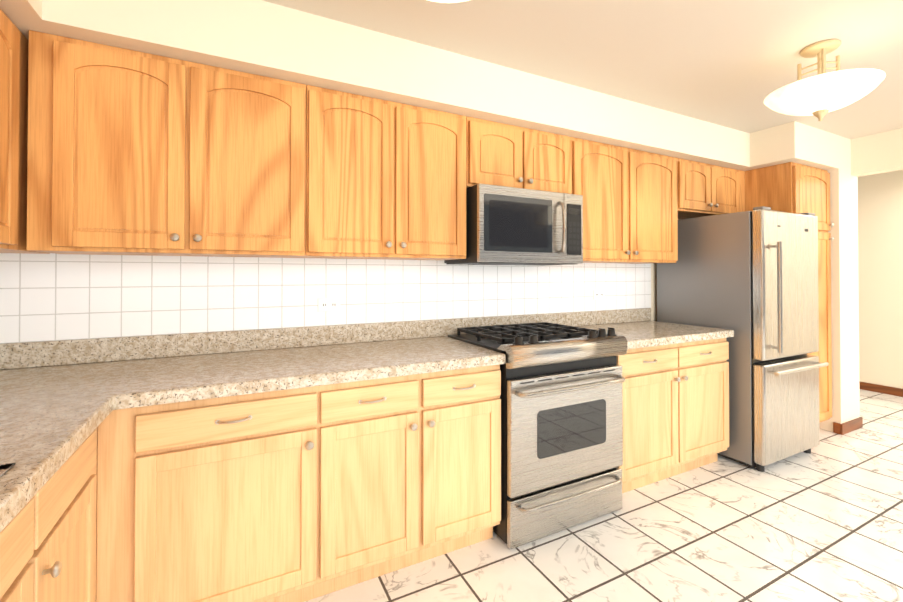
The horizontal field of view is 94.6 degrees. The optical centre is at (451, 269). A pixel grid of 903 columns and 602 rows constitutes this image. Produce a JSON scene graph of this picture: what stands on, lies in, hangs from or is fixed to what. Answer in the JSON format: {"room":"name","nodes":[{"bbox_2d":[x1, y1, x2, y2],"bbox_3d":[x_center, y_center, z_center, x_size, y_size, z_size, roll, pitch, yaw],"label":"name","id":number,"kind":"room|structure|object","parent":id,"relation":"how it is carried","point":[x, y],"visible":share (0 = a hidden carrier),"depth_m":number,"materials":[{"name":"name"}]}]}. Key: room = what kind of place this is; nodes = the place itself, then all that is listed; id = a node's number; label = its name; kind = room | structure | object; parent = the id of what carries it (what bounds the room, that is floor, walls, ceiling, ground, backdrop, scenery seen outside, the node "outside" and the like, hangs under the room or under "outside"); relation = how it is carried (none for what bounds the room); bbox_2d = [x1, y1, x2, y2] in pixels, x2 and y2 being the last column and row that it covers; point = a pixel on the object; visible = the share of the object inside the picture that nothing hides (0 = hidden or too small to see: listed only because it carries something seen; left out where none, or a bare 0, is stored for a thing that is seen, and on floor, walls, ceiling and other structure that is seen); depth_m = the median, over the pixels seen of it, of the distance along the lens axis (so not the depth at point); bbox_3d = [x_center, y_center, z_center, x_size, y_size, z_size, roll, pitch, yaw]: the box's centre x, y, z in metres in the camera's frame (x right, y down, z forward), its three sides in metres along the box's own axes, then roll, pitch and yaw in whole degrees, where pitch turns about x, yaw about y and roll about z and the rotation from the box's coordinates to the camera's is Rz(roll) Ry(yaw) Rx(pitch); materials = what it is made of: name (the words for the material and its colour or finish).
{"room":"kitchen","nodes":[
{"label":"kitchen","id":0,"kind":"room"},
{"bbox_2d":[0,0,851,431],"bbox_3d":[0.659,0.108,2.574,5.800,2.410,0.850,0,-1,-27],"label":"wall","id":1,"kind":"structure","parent":0,"point":[306,48],"depth_m":2.08,"materials":[{"name":"beige paint"}]},
{"bbox_2d":[0,9,27,252],"bbox_3d":[-1.382,-0.459,0.895,0.327,0.770,0.998,0,-1,-27],"label":"upper cabinet","id":2,"kind":"object","parent":1,"relation":"attached to","point":[14,41],"depth_m":1.38,"materials":[{"name":"brown wood"}]},
{"bbox_2d":[27,40,49,253],"bbox_3d":[-1.675,-0.454,1.465,0.327,0.770,0.401,0,-1,-27],"label":"upper cabinet","id":3,"kind":"object","parent":1,"relation":"attached to","point":[29,252],"depth_m":1.63,"materials":[{"name":"brown wood"}]},
{"bbox_2d":[26,30,305,257],"bbox_3d":[-1.123,-0.451,1.774,0.924,0.771,0.355,0,-1,-27],"label":"upper cabinet","id":4,"kind":"object","parent":1,"relation":"attached to","point":[131,152],"visible":1,"depth_m":1.61,"materials":[{"name":"brown wood"}]},
{"bbox_2d":[0,253,650,343],"bbox_3d":[-0.151,-0.038,2.468,3.960,0.900,0.002,0,-1,-27],"label":"tile backsplash","id":5,"kind":"structure","parent":1,"relation":"attached to","point":[50,297],"depth_m":2.06,"materials":[{"name":"white tile"}]},
{"bbox_2d":[318,298,339,311],"bbox_3d":[-0.647,0.184,2.207,0.116,0.072,0.007,0,-1,-27],"label":"electrical outlet","id":6,"kind":"object","parent":5,"relation":"attached to","point":[328,304],"visible":1,"depth_m":2.20,"materials":[{"name":"white plastic"}]},
{"bbox_2d":[593,290,604,299],"bbox_3d":[1.097,0.183,3.100,0.116,0.072,0.007,0,-1,-27],"label":"electrical outlet","id":7,"kind":"object","parent":5,"relation":"attached to","point":[598,294],"visible":1,"depth_m":3.10,"materials":[{"name":"white plastic"}]},
{"bbox_2d":[298,85,465,259],"bbox_3d":[-0.344,-0.447,2.173,0.823,0.771,0.355,0,-1,-27],"label":"upper cabinet","id":8,"kind":"object","parent":1,"relation":"attached to","point":[385,179],"visible":0.98,"depth_m":2.02,"materials":[{"name":"brown wood"}]},
{"bbox_2d":[466,116,571,193],"bbox_3d":[0.353,-0.639,2.532,0.738,0.379,0.355,0,-1,-27],"label":"upper cabinet","id":9,"kind":"object","parent":1,"relation":"attached to","point":[501,154],"visible":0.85,"depth_m":2.38,"materials":[{"name":"brown wood"}]},
{"bbox_2d":[444,183,582,265],"bbox_3d":[0.380,-0.238,2.475,0.718,0.414,0.470,0,-1,-27],"label":"microwave","id":10,"kind":"object","parent":9,"relation":"attached to","point":[505,225],"visible":1,"depth_m":2.28,"materials":[{"name":"grey metal"}]},
{"bbox_2d":[570,137,677,263],"bbox_3d":[1.134,-0.439,2.930,1.013,0.771,0.355,0,-1,-27],"label":"upper cabinet","id":11,"kind":"object","parent":1,"relation":"attached to","point":[630,215],"visible":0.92,"depth_m":2.78,"materials":[{"name":"brown wood"}]},
{"bbox_2d":[676,158,744,218],"bbox_3d":[1.980,-0.627,3.365,0.885,0.386,0.355,0,-1,-27],"label":"upper cabinet","id":12,"kind":"object","parent":1,"relation":"attached to","point":[704,189],"visible":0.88,"depth_m":3.20,"materials":[{"name":"brown wood"}]},
{"bbox_2d":[833,417,862,434],"bbox_3d":[3.262,1.279,3.427,0.330,0.085,0.044,0,-1,-27],"label":"baseboard","id":13,"kind":"structure","parent":1,"relation":"attached to","point":[848,426],"depth_m":3.38,"materials":[{"name":"brown wood"}]},
{"bbox_2d":[263,0,902,138],"bbox_3d":[2.054,-1.155,1.728,7.500,0.100,5.250,0,-1,-27],"label":"ceiling","id":14,"kind":"structure","parent":0,"point":[732,64],"depth_m":2.02,"materials":[{"name":"beige paint"}]},
{"bbox_2d":[428,0,469,2],"bbox_3d":[-0.009,-0.927,1.146,0.450,0.368,0.450,0,-1,-27],"label":"ceiling light","id":15,"kind":"object","parent":14,"relation":"hanging from","point":[448,1],"visible":1,"depth_m":1.27,"materials":[{"name":"beige glass"}]},
{"bbox_2d":[764,39,885,121],"bbox_3d":[1.825,-0.918,2.063,0.450,0.368,0.450,0,-1,-27],"label":"ceiling light","id":16,"kind":"object","parent":14,"relation":"hanging from","point":[821,94],"visible":1,"depth_m":1.99,"materials":[{"name":"beige glass"}]},
{"bbox_2d":[305,389,902,601],"bbox_3d":[2.054,1.334,1.703,7.500,0.060,5.250,0,-1,-27],"label":"floor","id":17,"kind":"structure","parent":0,"point":[822,521],"depth_m":1.97,"materials":[{"name":"tile"}]},
{"bbox_2d":[0,548,47,601],"bbox_3d":[-0.920,0.940,0.301,0.620,0.699,0.912,0,-1,-27],"label":"base cabinet","id":18,"kind":"object","parent":17,"relation":"on","point":[33,587],"depth_m":0.84,"materials":[{"name":"brown wood"}]},
{"bbox_2d":[0,428,96,601],"bbox_3d":[-1.212,0.861,0.871,0.620,0.868,0.482,0,-1,-27],"label":"base cabinet","id":19,"kind":"object","parent":17,"relation":"on","point":[48,537],"depth_m":1.01,"materials":[{"name":"brown wood"}]},
{"bbox_2d":[0,356,119,531],"bbox_3d":[-0.861,0.347,0.232,0.654,0.144,3.270,0,-1,-27],"label":"countertop","id":20,"kind":"structure","parent":19,"relation":"on","point":[61,401],"depth_m":1.11,"materials":[{"name":"stone"}]},
{"bbox_2d":[0,463,14,476],"bbox_3d":[-0.900,0.464,0.339,0.520,0.184,0.800,0,-1,-27],"label":"sink","id":21,"kind":"object","parent":20,"relation":"in","point":[4,468],"visible":1,"depth_m":0.79,"materials":[{"name":"silver metal"}]},
{"bbox_2d":[96,383,339,601],"bbox_3d":[-0.912,0.870,1.720,0.729,0.868,0.620,0,-1,-27],"label":"base cabinet","id":22,"kind":"object","parent":17,"relation":"on","point":[304,494],"depth_m":1.44,"materials":[{"name":"brown wood"}]},
{"bbox_2d":[0,308,733,408],"bbox_3d":[-0.010,0.366,2.165,3.932,0.144,0.657,0,-1,-27],"label":"countertop","id":23,"kind":"structure","parent":22,"relation":"on","point":[169,368],"depth_m":1.86,"materials":[{"name":"stone"}]},
{"bbox_2d":[340,364,500,589],"bbox_3d":[-0.300,0.873,2.033,0.900,0.868,0.620,0,-1,-27],"label":"base cabinet","id":24,"kind":"object","parent":17,"relation":"on","point":[420,454],"depth_m":1.78,"materials":[{"name":"brown wood"}]},
{"bbox_2d":[448,322,627,548],"bbox_3d":[0.471,0.814,2.346,0.747,0.994,0.712,0,-1,-27],"label":"stove","id":25,"kind":"object","parent":17,"relation":"on","point":[561,397],"visible":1,"depth_m":2.07,"materials":[{"name":"silver metal"}]},
{"bbox_2d":[617,338,728,492],"bbox_3d":[1.260,0.880,2.816,1.071,0.868,0.650,0,-1,-27],"label":"base cabinet","id":26,"kind":"object","parent":17,"relation":"on","point":[675,409],"visible":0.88,"depth_m":2.54,"materials":[{"name":"brown wood"}]},
{"bbox_2d":[657,206,828,471],"bbox_3d":[2.163,0.456,3.144,0.730,1.726,0.830,0,-1,-27],"label":"fridge","id":27,"kind":"object","parent":17,"relation":"on","point":[750,278],"visible":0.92,"depth_m":2.82,"materials":[{"name":"grey metal"}]},
{"bbox_2d":[745,162,833,421],"bbox_3d":[2.708,0.252,3.547,0.580,2.140,0.679,0,-1,-27],"label":"pantry","id":28,"kind":"object","parent":17,"relation":"on","point":[792,187],"visible":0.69,"depth_m":3.33,"materials":[{"name":"brown wood"}]},
{"bbox_2d":[852,128,902,419],"bbox_3d":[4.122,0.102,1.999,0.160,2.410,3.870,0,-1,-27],"label":"wall","id":29,"kind":"structure","parent":0,"point":[877,159],"depth_m":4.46,"materials":[{"name":"beige paint"}]},
{"bbox_2d":[859,381,902,396],"bbox_3d":[5.286,1.277,3.275,0.014,0.085,5.100,0,-1,-27],"label":"baseboard","id":30,"kind":"structure","parent":29,"relation":"attached to","point":[883,389],"depth_m":4.51,"materials":[{"name":"brown wood"}]}
]}

